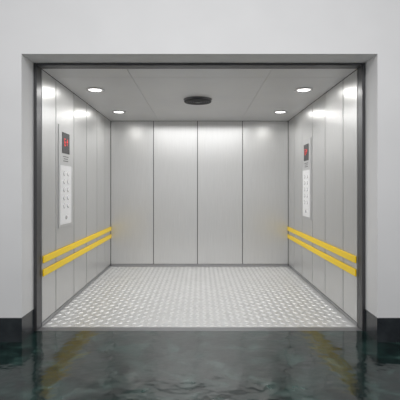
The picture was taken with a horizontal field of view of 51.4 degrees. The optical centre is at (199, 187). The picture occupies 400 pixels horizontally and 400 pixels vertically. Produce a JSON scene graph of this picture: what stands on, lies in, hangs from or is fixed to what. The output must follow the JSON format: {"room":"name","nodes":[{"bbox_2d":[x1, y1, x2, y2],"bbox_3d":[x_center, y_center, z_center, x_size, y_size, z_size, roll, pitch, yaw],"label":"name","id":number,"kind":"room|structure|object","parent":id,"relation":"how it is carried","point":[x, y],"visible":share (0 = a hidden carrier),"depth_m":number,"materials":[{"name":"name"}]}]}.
{"room":"elevator lobby","nodes":[
{"label":"elevator lobby","id":0,"kind":"room"},
{"bbox_2d":[41,69,110,326],"bbox_3d":[-1.377,0.061,4.953,0.060,2.252,2.806,0,0,0],"label":"wall","id":1,"kind":"structure","parent":0,"point":[91,130],"depth_m":4.44,"materials":[{"name":"metal"}]},
{"bbox_2d":[58,124,71,228],"bbox_3d":[-1.337,-0.113,4.160,0.018,1.000,0.400,0,0,0],"label":"control panel","id":2,"kind":"object","parent":1,"relation":"attached to","point":[64,133],"visible":1,"depth_m":4.12,"materials":[{"name":"grey metal"}]},
{"bbox_2d":[43,227,111,276],"bbox_3d":[-1.339,0.672,4.924,0.016,0.176,2.744,0,0,0],"label":"guard rail","id":3,"kind":"object","parent":1,"relation":"attached to","point":[50,256],"visible":1,"depth_m":4.36,"materials":[{"name":"yellow"}]},
{"bbox_2d":[111,121,287,265],"bbox_3d":[0.000,0.061,6.334,2.735,2.252,0.064,0,0,0],"label":"wall","id":4,"kind":"structure","parent":0,"point":[184,193],"depth_m":6.31,"materials":[{"name":"metal"}]},
{"bbox_2d":[37,266,361,330],"bbox_3d":[0.000,1.217,4.961,2.815,0.061,2.810,0,0,0],"label":"floor","id":5,"kind":"structure","parent":0,"point":[121,296],"depth_m":4.39,"materials":[{"name":"silver metal"}]},
{"bbox_2d":[43,69,355,120],"bbox_3d":[0.000,-1.046,4.926,2.695,0.058,2.759,0,0,0],"label":"ceiling","id":6,"kind":"structure","parent":0,"point":[143,94],"depth_m":4.29,"materials":[{"name":"grey metal"}]},
{"bbox_2d":[86,87,103,91],"bbox_3d":[-1.075,-1.011,4.285,0.184,0.013,0.184,0,0,0],"label":"recessed light","id":7,"kind":"object","parent":6,"relation":"in","point":[92,89],"visible":1,"depth_m":4.26,"materials":[{"name":"white glass"}]},
{"bbox_2d":[112,110,125,113],"bbox_3d":[-1.075,-1.011,5.530,0.184,0.013,0.184,0,0,0],"label":"recessed light","id":8,"kind":"object","parent":6,"relation":"in","point":[115,111],"visible":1,"depth_m":5.53,"materials":[{"name":"white glass"}]},
{"bbox_2d":[183,96,211,104],"bbox_3d":[-0.020,-1.000,4.770,0.330,0.036,0.330,0,0,0],"label":"ventilation fan","id":9,"kind":"object","parent":6,"relation":"attached to","point":[194,100],"depth_m":4.69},
{"bbox_2d":[273,110,286,113],"bbox_3d":[1.075,-1.011,5.530,0.184,0.013,0.184,0,0,0],"label":"recessed light","id":10,"kind":"object","parent":6,"relation":"in","point":[279,111],"visible":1,"depth_m":5.53,"materials":[{"name":"white glass"}]},
{"bbox_2d":[295,87,312,91],"bbox_3d":[1.075,-1.011,4.285,0.184,0.013,0.184,0,0,0],"label":"recessed light","id":11,"kind":"object","parent":6,"relation":"in","point":[304,89],"visible":1,"depth_m":4.26,"materials":[{"name":"white glass"}]},
{"bbox_2d":[0,0,399,317],"bbox_3d":[0.000,-0.413,3.355,8.000,3.200,0.290,0,0,0],"label":"wall","id":12,"kind":"structure","parent":0,"point":[367,32],"depth_m":3.21,"materials":[{"name":"white paint"}]},
{"bbox_2d":[0,309,33,341],"bbox_3d":[-2.683,1.095,3.349,2.633,0.185,0.301,0,0,0],"label":"baseboard","id":13,"kind":"structure","parent":12,"relation":"attached to","point":[11,329],"depth_m":3.20,"materials":[{"name":"stone"}]},
{"bbox_2d":[34,63,364,330],"bbox_3d":[0.000,0.076,3.493,2.748,2.222,0.105,0,0,0],"label":"door frame","id":14,"kind":"structure","parent":12,"relation":"in","point":[37,66],"depth_m":3.45,"materials":[{"name":"grey metal"}]},
{"bbox_2d":[38,327,360,330],"bbox_3d":[0.000,1.217,3.506,2.695,0.061,0.099,0,0,0],"label":"elevator door sill","id":15,"kind":"object","parent":12,"relation":"attached to","point":[42,328],"depth_m":3.49,"materials":[{"name":"silver metal"}]},
{"bbox_2d":[365,309,399,341],"bbox_3d":[2.683,1.095,3.349,2.633,0.185,0.301,0,0,0],"label":"baseboard","id":16,"kind":"structure","parent":12,"relation":"attached to","point":[379,329],"depth_m":3.20,"materials":[{"name":"stone"}]},
{"bbox_2d":[0,331,399,399],"bbox_3d":[0.000,1.237,0.477,8.000,0.100,5.955,0,0,0],"label":"floor","id":17,"kind":"structure","parent":0,"point":[47,365],"depth_m":2.80,"materials":[{"name":"green stone"}]},
{"bbox_2d":[288,69,357,326],"bbox_3d":[1.377,0.061,4.953,0.060,2.252,2.806,0,0,0],"label":"wall","id":18,"kind":"structure","parent":0,"point":[331,121],"depth_m":4.34,"materials":[{"name":"metal"}]},
{"bbox_2d":[302,137,310,219],"bbox_3d":[1.337,-0.113,5.210,0.018,1.000,0.400,0,0,0],"label":"control panel","id":19,"kind":"object","parent":18,"relation":"attached to","point":[306,144],"visible":1,"depth_m":5.19,"materials":[{"name":"grey metal"}]},
{"bbox_2d":[287,227,355,276],"bbox_3d":[1.339,0.672,4.924,0.016,0.176,2.744,0,0,0],"label":"guard rail","id":20,"kind":"object","parent":18,"relation":"attached to","point":[348,256],"visible":1,"depth_m":4.36,"materials":[{"name":"yellow"}]}
]}

